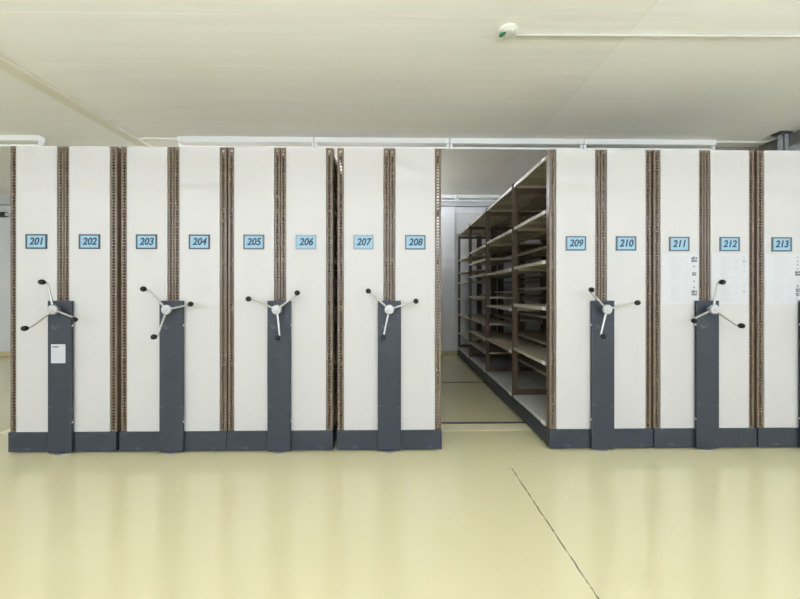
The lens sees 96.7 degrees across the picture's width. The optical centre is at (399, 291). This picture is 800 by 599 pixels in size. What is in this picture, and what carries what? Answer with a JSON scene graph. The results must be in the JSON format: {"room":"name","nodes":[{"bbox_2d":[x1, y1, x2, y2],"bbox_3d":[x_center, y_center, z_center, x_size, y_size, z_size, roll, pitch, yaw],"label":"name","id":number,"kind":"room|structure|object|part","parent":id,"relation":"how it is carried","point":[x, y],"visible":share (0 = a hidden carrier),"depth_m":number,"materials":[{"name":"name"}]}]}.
{"room":"archive storage room","nodes":[
{"label":"archive storage room","id":0,"kind":"room"},
{"bbox_2d":[0,205,539,351],"bbox_3d":[-1.249,-0.282,6.480,14.500,2.845,0.200,0,0,-1],"label":"wall","id":1,"kind":"structure","parent":0,"point":[462,221],"depth_m":6.42,"materials":[{"name":"paint"}]},
{"bbox_2d":[0,212,9,216],"bbox_3d":[-7.396,-1.360,6.226,1.080,0.088,0.090,0,0,-1],"label":"pipe","id":2,"kind":"object","parent":1,"relation":"attached to","point":[2,214],"visible":0.91,"depth_m":6.21,"materials":[{"name":"metal"}]},
{"bbox_2d":[0,350,457,356],"bbox_3d":[-1.247,1.097,6.373,14.100,0.085,0.014,0,0,-1],"label":"baseboard","id":3,"kind":"structure","parent":1,"relation":"attached to","point":[2,354],"depth_m":6.40,"materials":[{"name":"paint"}]},
{"bbox_2d":[0,194,496,206],"bbox_3d":[-1.246,-1.617,6.330,14.100,0.175,0.100,0,0,-1],"label":"trim","id":4,"kind":"structure","parent":1,"relation":"attached to","point":[4,198],"depth_m":6.32,"materials":[{"name":"paint"}]},
{"bbox_2d":[437,207,454,350],"bbox_3d":[0.343,-0.235,6.381,1.280,2.580,0.045,0,0,-1],"label":"trim","id":5,"kind":"structure","parent":1,"relation":"attached to","point":[447,213],"depth_m":6.37,"materials":[{"name":"paint"}]},
{"bbox_2d":[455,211,483,213],"bbox_3d":[3.393,-1.435,6.435,4.820,0.050,0.030,0,0,-1],"label":"trim","id":6,"kind":"structure","parent":1,"relation":"attached to","point":[456,212],"depth_m":6.39,"materials":[{"name":"white"}]},
{"bbox_2d":[0,355,799,598],"bbox_3d":[-1.160,1.200,0.660,14.500,0.120,11.840,0,0,-1],"label":"floor","id":7,"kind":"structure","parent":0,"point":[483,514],"depth_m":1.80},
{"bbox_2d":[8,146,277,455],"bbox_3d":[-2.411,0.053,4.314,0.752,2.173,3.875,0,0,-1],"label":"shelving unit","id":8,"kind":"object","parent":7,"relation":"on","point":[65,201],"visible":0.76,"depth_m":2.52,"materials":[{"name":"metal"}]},
{"bbox_3d":[-2.529,0.245,2.397,0.037,0.037,0.044,0,0,-1],"label":"knob","id":9,"kind":"part","parent":8,"relation":"part of","materials":[{"name":"black plastic"}]},
{"bbox_3d":[-2.568,-0.021,2.521,0.283,2.023,0.020,0,0,-1],"label":"panel","id":10,"kind":"part","parent":8,"relation":"part of","materials":[{"name":"metal"}]},
{"bbox_3d":[-2.466,0.192,2.430,0.178,0.015,0.042,-40,1,-1],"label":"arm","id":11,"kind":"part","parent":8,"relation":"part of","materials":[{"name":"silver metal"}]},
{"bbox_3d":[-2.415,-0.067,2.399,0.037,0.037,0.044,0,0,-1],"label":"knob","id":12,"kind":"part","parent":8,"relation":"part of","materials":[{"name":"black plastic"}]},
{"bbox_3d":[-2.401,0.015,2.430,0.015,0.178,0.042,-10,0,-1],"label":"arm","id":13,"kind":"part","parent":8,"relation":"part of","materials":[{"name":"silver metal"}]},
{"bbox_3d":[-2.280,0.159,2.432,0.178,0.015,0.042,20,0,-1],"label":"arm","id":14,"kind":"part","parent":8,"relation":"part of","materials":[{"name":"silver metal"}]},
{"bbox_3d":[-2.201,0.188,2.402,0.037,0.037,0.044,0,0,-1],"label":"knob","id":15,"kind":"part","parent":8,"relation":"part of","materials":[{"name":"black plastic"}]},
{"bbox_3d":[-2.199,-0.021,2.527,0.283,2.023,0.020,0,0,-1],"label":"panel","id":16,"kind":"part","parent":8,"relation":"part of","materials":[{"name":"metal"}]},
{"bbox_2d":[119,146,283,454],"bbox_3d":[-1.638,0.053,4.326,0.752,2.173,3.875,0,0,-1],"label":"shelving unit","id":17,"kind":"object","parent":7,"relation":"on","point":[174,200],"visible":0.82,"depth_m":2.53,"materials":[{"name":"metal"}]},
{"bbox_3d":[-1.737,-0.021,2.409,0.037,0.037,0.044,0,0,-1],"label":"knob","id":18,"kind":"part","parent":17,"relation":"part of","materials":[{"name":"black plastic"}]},
{"bbox_3d":[-1.795,-0.021,2.533,0.283,2.023,0.020,0,0,-1],"label":"panel","id":19,"kind":"part","parent":17,"relation":"part of","materials":[{"name":"metal"}]},
{"bbox_3d":[-1.668,0.305,2.410,0.037,0.037,0.044,0,0,-1],"label":"knob","id":20,"kind":"part","parent":17,"relation":"part of","materials":[{"name":"black plastic"}]},
{"bbox_3d":[-1.682,0.041,2.442,0.015,0.178,0.042,-42,1,-1],"label":"arm","id":21,"kind":"part","parent":17,"relation":"part of","materials":[{"name":"silver metal"}]},
{"bbox_3d":[-1.643,0.226,2.442,0.015,0.178,0.042,18,0,-1],"label":"arm","id":22,"kind":"part","parent":17,"relation":"part of","materials":[{"name":"silver metal"}]},
{"bbox_3d":[-1.503,0.099,2.444,0.178,0.015,0.042,-12,0,-1],"label":"arm","id":23,"kind":"part","parent":17,"relation":"part of","materials":[{"name":"silver metal"}]},
{"bbox_3d":[-1.426,-0.021,2.539,0.283,2.023,0.020,0,0,-1],"label":"panel","id":24,"kind":"part","parent":17,"relation":"part of","materials":[{"name":"metal"}]},
{"bbox_3d":[-1.451,0.984,4.407,0.366,0.027,3.640,0,0,-1],"label":"shelf","id":25,"kind":"part","parent":17,"relation":"part of","materials":[{"name":"metal"}]},
{"bbox_3d":[-1.451,-0.597,4.407,0.366,0.027,3.640,0,0,-1],"label":"shelf","id":26,"kind":"part","parent":17,"relation":"part of","materials":[{"name":"metal"}]},
{"bbox_3d":[-1.451,-0.997,4.407,0.366,0.027,3.640,0,0,-1],"label":"shelf","id":27,"kind":"part","parent":17,"relation":"part of","materials":[{"name":"metal"}]},
{"bbox_2d":[0,423,532,433],"bbox_3d":[0.555,1.149,2.994,7.600,0.022,0.155,0,0,-1],"label":"trim","id":28,"kind":"structure","parent":7,"relation":"on","point":[506,426],"depth_m":2.99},
{"bbox_2d":[227,147,341,453],"bbox_3d":[-0.883,0.053,4.338,0.752,2.173,3.875,0,0,-1],"label":"shelving unit","id":29,"kind":"object","parent":7,"relation":"on","point":[284,364],"visible":0.94,"depth_m":2.54,"materials":[{"name":"metal"}]},
{"bbox_3d":[-1.040,-0.021,2.545,0.283,2.023,0.020,0,0,-1],"label":"panel","id":30,"kind":"part","parent":29,"relation":"part of","materials":[{"name":"metal"}]},
{"bbox_3d":[-1.072,-0.997,4.412,0.366,0.027,3.640,0,0,-1],"label":"shelf","id":31,"kind":"part","parent":29,"relation":"part of","materials":[{"name":"metal"}]},
{"bbox_3d":[-0.955,0.080,2.453,0.178,0.015,0.042,23,0,-1],"label":"arm","id":32,"kind":"part","parent":29,"relation":"part of","materials":[{"name":"silver metal"}]},
{"bbox_3d":[-0.841,0.230,2.454,0.015,0.178,0.042,-7,0,-1],"label":"arm","id":33,"kind":"part","parent":29,"relation":"part of","materials":[{"name":"silver metal"}]},
{"bbox_3d":[-1.072,-0.225,4.412,0.366,0.027,3.640,0,0,-1],"label":"shelf","id":34,"kind":"part","parent":29,"relation":"part of","materials":[{"name":"metal"}]},
{"bbox_3d":[-1.072,-0.597,4.412,0.366,0.027,3.640,0,0,-1],"label":"shelf","id":35,"kind":"part","parent":29,"relation":"part of","materials":[{"name":"metal"}]},
{"bbox_3d":[-0.767,0.057,2.455,0.178,0.015,0.042,-37,1,-1],"label":"arm","id":36,"kind":"part","parent":29,"relation":"part of","materials":[{"name":"silver metal"}]},
{"bbox_3d":[-0.671,-0.021,2.550,0.283,2.023,0.020,0,0,-1],"label":"panel","id":37,"kind":"part","parent":29,"relation":"part of","materials":[{"name":"metal"}]},
{"bbox_3d":[-0.696,-0.225,4.418,0.366,0.027,3.640,0,0,-1],"label":"shelf","id":38,"kind":"part","parent":29,"relation":"part of","materials":[{"name":"metal"}]},
{"bbox_3d":[-0.696,-0.597,4.418,0.366,0.027,3.640,0,0,-1],"label":"shelf","id":39,"kind":"part","parent":29,"relation":"part of","materials":[{"name":"metal"}]},
{"bbox_3d":[-0.696,-0.997,4.418,0.366,0.027,3.640,0,0,-1],"label":"shelf","id":40,"kind":"part","parent":29,"relation":"part of","materials":[{"name":"metal"}]},
{"bbox_3d":[-0.696,0.984,4.418,0.366,0.027,3.640,0,0,-1],"label":"shelf","id":41,"kind":"part","parent":29,"relation":"part of","materials":[{"name":"metal"}]},
{"bbox_3d":[-0.696,0.533,4.418,0.366,0.027,3.640,0,0,-1],"label":"shelf","id":42,"kind":"part","parent":29,"relation":"part of","materials":[{"name":"metal"}]},
{"bbox_3d":[-0.696,0.123,4.418,0.366,0.027,3.640,0,0,-1],"label":"shelf","id":43,"kind":"part","parent":29,"relation":"part of","materials":[{"name":"metal"}]},
{"bbox_2d":[337,148,441,453],"bbox_3d":[-0.103,0.053,4.349,0.752,2.173,3.875,0,0,-1],"label":"shelving unit","id":44,"kind":"object","parent":7,"relation":"on","point":[389,213],"visible":1,"depth_m":2.55,"materials":[{"name":"metal"}]},
{"bbox_3d":[-0.260,-0.021,2.556,0.283,2.023,0.020,0,0,-1],"label":"panel","id":45,"kind":"part","parent":44,"relation":"part of","materials":[{"name":"metal"}]},
{"bbox_3d":[-0.155,0.049,2.465,0.178,0.015,0.042,42,-1,-1],"label":"arm","id":46,"kind":"part","parent":44,"relation":"part of","materials":[{"name":"silver metal"}]},
{"bbox_3d":[-0.097,0.228,2.466,0.015,0.178,0.042,12,0,-1],"label":"arm","id":47,"kind":"part","parent":44,"relation":"part of","materials":[{"name":"silver metal"}]},
{"bbox_3d":[0.029,0.088,2.467,0.178,0.015,0.042,-18,0,-1],"label":"arm","id":48,"kind":"part","parent":44,"relation":"part of","materials":[{"name":"silver metal"}]},
{"bbox_3d":[0.109,-0.021,2.562,0.283,2.023,0.020,0,0,-1],"label":"panel","id":49,"kind":"part","parent":44,"relation":"part of","materials":[{"name":"metal"}]},
{"bbox_3d":[0.084,-0.997,4.430,0.366,0.027,3.640,0,0,-1],"label":"shelf","id":50,"kind":"part","parent":44,"relation":"part of","materials":[{"name":"metal"}]},
{"bbox_2d":[437,382,484,382],"bbox_3d":[0.532,1.148,4.483,7.600,0.024,0.032,0,0,-1],"label":"trim","id":51,"kind":"structure","parent":7,"relation":"on","point":[437,382],"depth_m":4.47,"materials":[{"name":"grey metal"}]},
{"bbox_2d":[441,422,524,423],"bbox_3d":[0.553,1.148,3.093,7.600,0.024,0.032,0,0,-1],"label":"trim","id":52,"kind":"structure","parent":7,"relation":"on","point":[441,422],"depth_m":3.10,"materials":[{"name":"grey metal"}]},
{"bbox_2d":[458,149,652,451],"bbox_3d":[1.428,0.053,4.373,0.752,2.173,3.875,0,0,-1],"label":"shelving unit","id":53,"kind":"object","parent":7,"relation":"on","point":[587,383],"visible":1,"depth_m":2.58,"materials":[{"name":"metal"}]},
{"bbox_3d":[1.218,0.724,5.817,0.366,0.027,0.878,0,0,-1],"label":"shelf","id":54,"kind":"part","parent":53,"relation":"part of","materials":[{"name":"metal"}]},
{"bbox_3d":[1.218,0.984,5.817,0.366,0.027,0.878,0,0,-1],"label":"shelf","id":55,"kind":"part","parent":53,"relation":"part of","materials":[{"name":"grey metal"}]},
{"bbox_3d":[1.218,0.398,5.817,0.366,0.027,0.878,0,0,-1],"label":"shelf","id":56,"kind":"part","parent":53,"relation":"part of","materials":[{"name":"metal"}]},
{"bbox_3d":[1.218,0.123,5.817,0.366,0.027,0.878,0,0,-1],"label":"shelf","id":57,"kind":"part","parent":53,"relation":"part of","materials":[{"name":"metal"}]},
{"bbox_3d":[1.218,-0.157,5.817,0.366,0.027,0.878,0,0,-1],"label":"shelf","id":58,"kind":"part","parent":53,"relation":"part of","materials":[{"name":"metal"}]},
{"bbox_3d":[1.218,-0.327,5.817,0.366,0.027,0.878,0,0,-1],"label":"shelf","id":59,"kind":"part","parent":53,"relation":"part of","materials":[{"name":"metal"}]},
{"bbox_3d":[1.218,-0.546,5.817,0.366,0.027,0.878,0,0,-1],"label":"shelf","id":60,"kind":"part","parent":53,"relation":"part of","materials":[{"name":"metal"}]},
{"bbox_3d":[1.218,-0.997,5.817,0.366,0.027,0.878,0,0,-1],"label":"shelf","id":61,"kind":"part","parent":53,"relation":"part of","materials":[{"name":"metal"}]},
{"bbox_3d":[1.232,0.984,4.862,0.366,0.027,0.948,0,0,-1],"label":"shelf","id":62,"kind":"part","parent":53,"relation":"part of","materials":[{"name":"grey metal"}]},
{"bbox_3d":[1.232,0.757,4.862,0.366,0.027,0.948,0,0,-1],"label":"shelf","id":63,"kind":"part","parent":53,"relation":"part of","materials":[{"name":"metal"}]},
{"bbox_3d":[1.232,0.589,4.862,0.366,0.027,0.948,0,0,-1],"label":"shelf","id":64,"kind":"part","parent":53,"relation":"part of","materials":[{"name":"metal"}]},
{"bbox_3d":[1.232,0.404,4.862,0.366,0.027,0.948,0,0,-1],"label":"shelf","id":65,"kind":"part","parent":53,"relation":"part of","materials":[{"name":"metal"}]},
{"bbox_3d":[1.232,0.073,4.862,0.366,0.027,0.948,0,0,-1],"label":"shelf","id":66,"kind":"part","parent":53,"relation":"part of","materials":[{"name":"metal"}]},
{"bbox_3d":[1.232,-0.222,4.862,0.366,0.027,0.948,0,0,-1],"label":"shelf","id":67,"kind":"part","parent":53,"relation":"part of","materials":[{"name":"metal"}]},
{"bbox_3d":[1.232,-0.406,4.862,0.366,0.027,0.948,0,0,-1],"label":"shelf","id":68,"kind":"part","parent":53,"relation":"part of","materials":[{"name":"metal"}]},
{"bbox_3d":[1.232,-0.577,4.862,0.366,0.027,0.948,0,0,-1],"label":"shelf","id":69,"kind":"part","parent":53,"relation":"part of","materials":[{"name":"metal"}]},
{"bbox_3d":[1.232,-0.997,4.862,0.366,0.027,0.948,0,0,-1],"label":"shelf","id":70,"kind":"part","parent":53,"relation":"part of","materials":[{"name":"metal"}]},
{"bbox_3d":[1.594,0.053,5.823,0.366,0.027,0.878,0,0,-1],"label":"shelf","id":71,"kind":"part","parent":53,"relation":"part of","materials":[{"name":"metal"}]},
{"bbox_3d":[1.594,-0.997,5.823,0.366,0.027,0.878,0,0,-1],"label":"shelf","id":72,"kind":"part","parent":53,"relation":"part of","materials":[{"name":"metal"}]},
{"bbox_3d":[1.594,-0.597,5.823,0.366,0.027,0.878,0,0,-1],"label":"shelf","id":73,"kind":"part","parent":53,"relation":"part of","materials":[{"name":"metal"}]},
{"bbox_3d":[1.608,0.984,4.868,0.366,0.027,0.948,0,0,-1],"label":"shelf","id":74,"kind":"part","parent":53,"relation":"part of","materials":[{"name":"grey metal"}]},
{"bbox_3d":[1.247,0.574,3.872,0.366,0.027,0.948,0,0,-1],"label":"shelf","id":75,"kind":"part","parent":53,"relation":"part of","materials":[{"name":"metal"}]},
{"bbox_3d":[1.247,0.984,3.872,0.366,0.027,0.948,0,0,-1],"label":"shelf","id":76,"kind":"part","parent":53,"relation":"part of","materials":[{"name":"grey metal"}]},
{"bbox_3d":[1.247,0.169,3.872,0.366,0.027,0.948,0,0,-1],"label":"shelf","id":77,"kind":"part","parent":53,"relation":"part of","materials":[{"name":"metal"}]},
{"bbox_3d":[1.247,-0.213,3.872,0.366,0.027,0.948,0,0,-1],"label":"shelf","id":78,"kind":"part","parent":53,"relation":"part of","materials":[{"name":"metal"}]},
{"bbox_3d":[1.247,-0.592,3.872,0.366,0.027,0.948,0,0,-1],"label":"shelf","id":79,"kind":"part","parent":53,"relation":"part of","materials":[{"name":"metal"}]},
{"bbox_3d":[1.247,-0.997,3.872,0.366,0.027,0.948,0,0,-1],"label":"shelf","id":80,"kind":"part","parent":53,"relation":"part of","materials":[{"name":"metal"}]},
{"bbox_3d":[1.608,-0.997,4.868,0.366,0.027,0.948,0,0,-1],"label":"shelf","id":81,"kind":"part","parent":53,"relation":"part of","materials":[{"name":"metal"}]},
{"bbox_3d":[1.608,0.353,4.868,0.366,0.027,0.948,0,0,-1],"label":"shelf","id":82,"kind":"part","parent":53,"relation":"part of","materials":[{"name":"metal"}]},
{"bbox_3d":[1.608,0.004,4.868,0.366,0.027,0.948,0,0,-1],"label":"shelf","id":83,"kind":"part","parent":53,"relation":"part of","materials":[{"name":"metal"}]},
{"bbox_3d":[1.608,-0.597,4.868,0.366,0.027,0.948,0,0,-1],"label":"shelf","id":84,"kind":"part","parent":53,"relation":"part of","materials":[{"name":"metal"}]},
{"bbox_3d":[1.608,0.673,4.868,0.366,0.027,0.948,0,0,-1],"label":"shelf","id":85,"kind":"part","parent":53,"relation":"part of","materials":[{"name":"metal"}]},
{"bbox_3d":[1.623,0.821,3.878,0.366,0.027,0.948,0,0,-1],"label":"shelf","id":86,"kind":"part","parent":53,"relation":"part of","materials":[{"name":"metal"}]},
{"bbox_3d":[1.623,0.513,3.878,0.366,0.027,0.948,0,0,-1],"label":"shelf","id":87,"kind":"part","parent":53,"relation":"part of","materials":[{"name":"metal"}]},
{"bbox_3d":[1.623,0.254,3.878,0.366,0.027,0.948,0,0,-1],"label":"shelf","id":88,"kind":"part","parent":53,"relation":"part of","materials":[{"name":"metal"}]},
{"bbox_3d":[1.623,-0.036,3.878,0.366,0.027,0.948,0,0,-1],"label":"shelf","id":89,"kind":"part","parent":53,"relation":"part of","materials":[{"name":"metal"}]},
{"bbox_3d":[1.623,-0.447,3.878,0.366,0.027,0.948,0,0,-1],"label":"shelf","id":90,"kind":"part","parent":53,"relation":"part of","materials":[{"name":"metal"}]},
{"bbox_3d":[1.623,-0.997,3.878,0.366,0.027,0.948,0,0,-1],"label":"shelf","id":91,"kind":"part","parent":53,"relation":"part of","materials":[{"name":"metal"}]},
{"bbox_3d":[1.623,0.984,3.878,0.366,0.027,0.948,0,0,-1],"label":"shelf","id":92,"kind":"part","parent":53,"relation":"part of","materials":[{"name":"grey metal"}]},
{"bbox_3d":[1.261,0.533,2.991,0.366,0.027,0.731,0,0,-1],"label":"shelf","id":93,"kind":"part","parent":53,"relation":"part of","materials":[{"name":"metal"}]},
{"bbox_3d":[1.261,0.123,2.991,0.366,0.027,0.731,0,0,-1],"label":"shelf","id":94,"kind":"part","parent":53,"relation":"part of","materials":[{"name":"metal"}]},
{"bbox_3d":[1.261,-0.225,2.991,0.366,0.027,0.731,0,0,-1],"label":"shelf","id":95,"kind":"part","parent":53,"relation":"part of","materials":[{"name":"metal"}]},
{"bbox_3d":[1.261,-0.597,2.991,0.366,0.027,0.731,0,0,-1],"label":"shelf","id":96,"kind":"part","parent":53,"relation":"part of","materials":[{"name":"metal"}]},
{"bbox_3d":[1.261,-0.997,2.991,0.366,0.027,0.731,0,0,-1],"label":"shelf","id":97,"kind":"part","parent":53,"relation":"part of","materials":[{"name":"metal"}]},
{"bbox_3d":[1.261,0.984,2.991,0.366,0.027,0.731,0,0,-1],"label":"shelf","id":98,"kind":"part","parent":53,"relation":"part of","materials":[{"name":"grey metal"}]},
{"bbox_3d":[1.623,-0.646,3.878,0.366,0.027,0.948,0,0,-1],"label":"shelf","id":99,"kind":"part","parent":53,"relation":"part of","materials":[{"name":"metal"}]},
{"bbox_3d":[1.270,-0.021,2.580,0.283,2.023,0.020,0,0,-1],"label":"panel","id":100,"kind":"part","parent":53,"relation":"part of","materials":[{"name":"metal"}]},
{"bbox_3d":[1.380,0.044,2.488,0.015,0.178,0.042,-44,1,-1],"label":"arm","id":101,"kind":"part","parent":53,"relation":"part of","materials":[{"name":"silver metal"}]},
{"bbox_3d":[1.427,0.227,2.489,0.015,0.178,0.042,15,0,-1],"label":"arm","id":102,"kind":"part","parent":53,"relation":"part of","materials":[{"name":"silver metal"}]},
{"bbox_3d":[1.562,0.095,2.491,0.178,0.015,0.042,-14,0,-1],"label":"arm","id":103,"kind":"part","parent":53,"relation":"part of","materials":[{"name":"silver metal"}]},
{"bbox_3d":[1.639,-0.021,2.585,0.283,2.023,0.020,0,0,-1],"label":"panel","id":104,"kind":"part","parent":53,"relation":"part of","materials":[{"name":"metal"}]},
{"bbox_2d":[501,150,755,450],"bbox_3d":[2.189,0.053,4.384,0.752,2.173,3.875,0,0,-1],"label":"shelving unit","id":105,"kind":"object","parent":7,"relation":"on","point":[702,201],"visible":0.67,"depth_m":2.58,"materials":[{"name":"metal"}]},
{"bbox_3d":[1.979,0.724,5.829,0.366,0.027,0.878,0,0,-1],"label":"shelf","id":106,"kind":"part","parent":105,"relation":"part of","materials":[{"name":"metal"}]},
{"bbox_3d":[1.979,0.123,5.829,0.366,0.027,0.878,0,0,-1],"label":"shelf","id":107,"kind":"part","parent":105,"relation":"part of","materials":[{"name":"metal"}]},
{"bbox_3d":[1.979,-0.157,5.829,0.366,0.027,0.878,0,0,-1],"label":"shelf","id":108,"kind":"part","parent":105,"relation":"part of","materials":[{"name":"metal"}]},
{"bbox_3d":[1.979,-0.546,5.829,0.366,0.027,0.878,0,0,-1],"label":"shelf","id":109,"kind":"part","parent":105,"relation":"part of","materials":[{"name":"metal"}]},
{"bbox_3d":[1.993,0.589,4.874,0.366,0.027,0.948,0,0,-1],"label":"shelf","id":110,"kind":"part","parent":105,"relation":"part of","materials":[{"name":"metal"}]},
{"bbox_3d":[1.993,0.073,4.874,0.366,0.027,0.948,0,0,-1],"label":"shelf","id":111,"kind":"part","parent":105,"relation":"part of","materials":[{"name":"metal"}]},
{"bbox_3d":[1.993,-0.222,4.874,0.366,0.027,0.948,0,0,-1],"label":"shelf","id":112,"kind":"part","parent":105,"relation":"part of","materials":[{"name":"metal"}]},
{"bbox_3d":[1.993,-0.406,4.874,0.366,0.027,0.948,0,0,-1],"label":"shelf","id":113,"kind":"part","parent":105,"relation":"part of","materials":[{"name":"metal"}]},
{"bbox_3d":[2.355,0.053,5.835,0.366,0.027,0.878,0,0,-1],"label":"shelf","id":114,"kind":"part","parent":105,"relation":"part of","materials":[{"name":"metal"}]},
{"bbox_3d":[1.993,0.404,4.874,0.366,0.027,0.948,0,0,-1],"label":"shelf","id":115,"kind":"part","parent":105,"relation":"part of","materials":[{"name":"metal"}]},
{"bbox_3d":[2.031,-0.021,2.591,0.283,2.023,0.020,0,0,-1],"label":"panel","id":116,"kind":"part","parent":105,"relation":"part of","materials":[{"name":"metal"}]},
{"bbox_3d":[2.042,0.200,2.466,0.037,0.037,0.044,0,0,-1],"label":"knob","id":117,"kind":"part","parent":105,"relation":"part of","materials":[{"name":"black plastic"}]},
{"bbox_3d":[2.118,0.166,2.499,0.178,0.015,0.042,-24,0,-1],"label":"arm","id":118,"kind":"part","parent":105,"relation":"part of","materials":[{"name":"silver metal"}]},
{"bbox_3d":[2.229,0.014,2.501,0.015,0.178,0.042,6,0,-1],"label":"arm","id":119,"kind":"part","parent":105,"relation":"part of","materials":[{"name":"silver metal"}]},
{"bbox_3d":[2.238,-0.069,2.469,0.037,0.037,0.044,0,0,-1],"label":"knob","id":120,"kind":"part","parent":105,"relation":"part of","materials":[{"name":"black plastic"}]},
{"bbox_3d":[2.305,0.186,2.502,0.178,0.015,0.042,36,-1,-1],"label":"arm","id":121,"kind":"part","parent":105,"relation":"part of","materials":[{"name":"silver metal"}]},
{"bbox_3d":[2.400,-0.021,2.597,0.283,2.023,0.020,0,0,-1],"label":"panel","id":122,"kind":"part","parent":105,"relation":"part of","materials":[{"name":"metal"}]},
{"bbox_3d":[2.373,0.235,2.471,0.037,0.037,0.044,0,0,-1],"label":"knob","id":123,"kind":"part","parent":105,"relation":"part of","materials":[{"name":"black plastic"}]},
{"bbox_2d":[754,150,799,446],"bbox_3d":[2.954,0.053,4.396,0.752,2.173,3.875,0,0,-1],"label":"shelving unit","id":124,"kind":"object","parent":7,"relation":"on","point":[776,172],"visible":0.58,"depth_m":2.59,"materials":[{"name":"metal"}]},
{"bbox_2d":[0,0,799,194],"bbox_3d":[-1.160,-1.765,0.660,14.500,0.120,11.840,0,0,-1],"label":"ceiling","id":125,"kind":"structure","parent":0,"point":[152,68],"depth_m":2.76,"materials":[{"name":"paint"}]},
{"bbox_2d":[0,135,44,146],"bbox_3d":[-4.668,-1.646,3.888,1.489,0.118,0.064,0,0,-1],"label":"batten","id":126,"kind":"object","parent":125,"relation":"attached to","point":[40,140],"visible":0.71,"depth_m":3.87,"materials":[{"name":"white plastic"}]},
{"bbox_2d":[0,54,153,146],"bbox_3d":[-2.892,-1.688,0.584,0.125,0.034,11.340,0,0,-1],"label":"trim","id":127,"kind":"structure","parent":125,"relation":"attached to","point":[6,64],"depth_m":3.09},
{"bbox_2d":[140,137,176,139],"bbox_3d":[-2.657,-1.693,3.918,0.405,0.023,0.024,0,0,-1],"label":"cable conduit","id":128,"kind":"object","parent":125,"relation":"attached to","point":[152,138],"visible":0.91,"depth_m":3.91,"materials":[{"name":"white plastic"}]},
{"bbox_2d":[177,136,314,147],"bbox_3d":[-1.696,-1.646,3.933,1.489,0.118,0.064,0,0,-1],"label":"batten","id":129,"kind":"object","parent":125,"relation":"attached to","point":[181,140],"visible":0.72,"depth_m":3.91,"materials":[{"name":"white metal"}]},
{"bbox_2d":[315,137,448,149],"bbox_3d":[-0.198,-1.646,3.955,1.489,0.118,0.064,0,0,-1],"label":"batten","id":130,"kind":"object","parent":125,"relation":"attached to","point":[318,140],"visible":0.86,"depth_m":3.93,"materials":[{"name":"white metal"}]},
{"bbox_2d":[437,195,456,201],"bbox_3d":[0.254,-1.646,6.253,1.489,0.118,0.064,0,0,-1],"label":"batten","id":131,"kind":"object","parent":125,"relation":"attached to","point":[442,196],"visible":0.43,"depth_m":6.24,"materials":[{"name":"white"}]},
{"bbox_2d":[457,195,501,201],"bbox_3d":[1.752,-1.646,6.275,1.489,0.118,0.064,0,0,-1],"label":"batten","id":132,"kind":"object","parent":125,"relation":"attached to","point":[458,196],"visible":0.49,"depth_m":6.24,"materials":[{"name":"white metal"}]},
{"bbox_2d":[498,23,517,38],"bbox_3d":[0.701,-1.686,2.314,0.124,0.038,0.124,0,0,-1],"label":"smoke detector","id":133,"kind":"object","parent":125,"relation":"attached to","point":[508,30],"visible":1,"depth_m":2.29,"materials":[{"name":"white plastic"}]},
{"bbox_2d":[450,138,583,149],"bbox_3d":[1.301,-1.646,3.978,1.489,0.118,0.064,0,0,-1],"label":"batten","id":134,"kind":"object","parent":125,"relation":"attached to","point":[453,141],"visible":0.86,"depth_m":3.96,"materials":[{"name":"white"}]},
{"bbox_2d":[583,139,715,150],"bbox_3d":[2.800,-1.646,4.001,1.489,0.118,0.064,0,0,-1],"label":"batten","id":135,"kind":"object","parent":125,"relation":"attached to","point":[587,142],"visible":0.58,"depth_m":3.98,"materials":[{"name":"white metal"}]},
{"bbox_2d":[516,33,799,37],"bbox_3d":[2.814,-1.696,2.359,4.100,0.017,0.018,0,0,0],"label":"cable conduit","id":136,"kind":"object","parent":125,"relation":"attached to","point":[517,34],"visible":1,"depth_m":2.35,"materials":[{"name":"grey plastic"}]},
{"bbox_2d":[716,138,775,142],"bbox_3d":[3.861,-1.693,4.012,0.600,0.023,0.095,0,0,7],"label":"cable conduit","id":137,"kind":"object","parent":125,"relation":"attached to","point":[773,139],"visible":0.97,"depth_m":4.01,"materials":[{"name":"white plastic"}]},
{"bbox_2d":[715,130,799,151],"bbox_3d":[4.747,-1.627,4.156,2.140,0.155,1.150,0,0,-1],"label":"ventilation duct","id":138,"kind":"object","parent":125,"relation":"attached to","point":[794,138],"visible":0.14,"depth_m":4.04,"materials":[{"name":"grey metal"}]},
{"bbox_2d":[771,131,799,150],"bbox_3d":[4.301,-1.532,3.609,0.550,0.345,0.590,0,0,-1],"label":"cable tray","id":139,"kind":"object","parent":125,"relation":"hanging from","point":[783,136],"visible":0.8,"depth_m":3.79,"materials":[{"name":"grey metal"}]},
{"bbox_2d":[789,143,799,150],"bbox_3d":[4.361,-1.512,3.610,0.430,0.065,0.590,0,0,-1],"label":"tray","id":140,"kind":"object","parent":139,"relation":"on","point":[796,147],"depth_m":3.73,"materials":[{"name":"white metal"}]}
]}

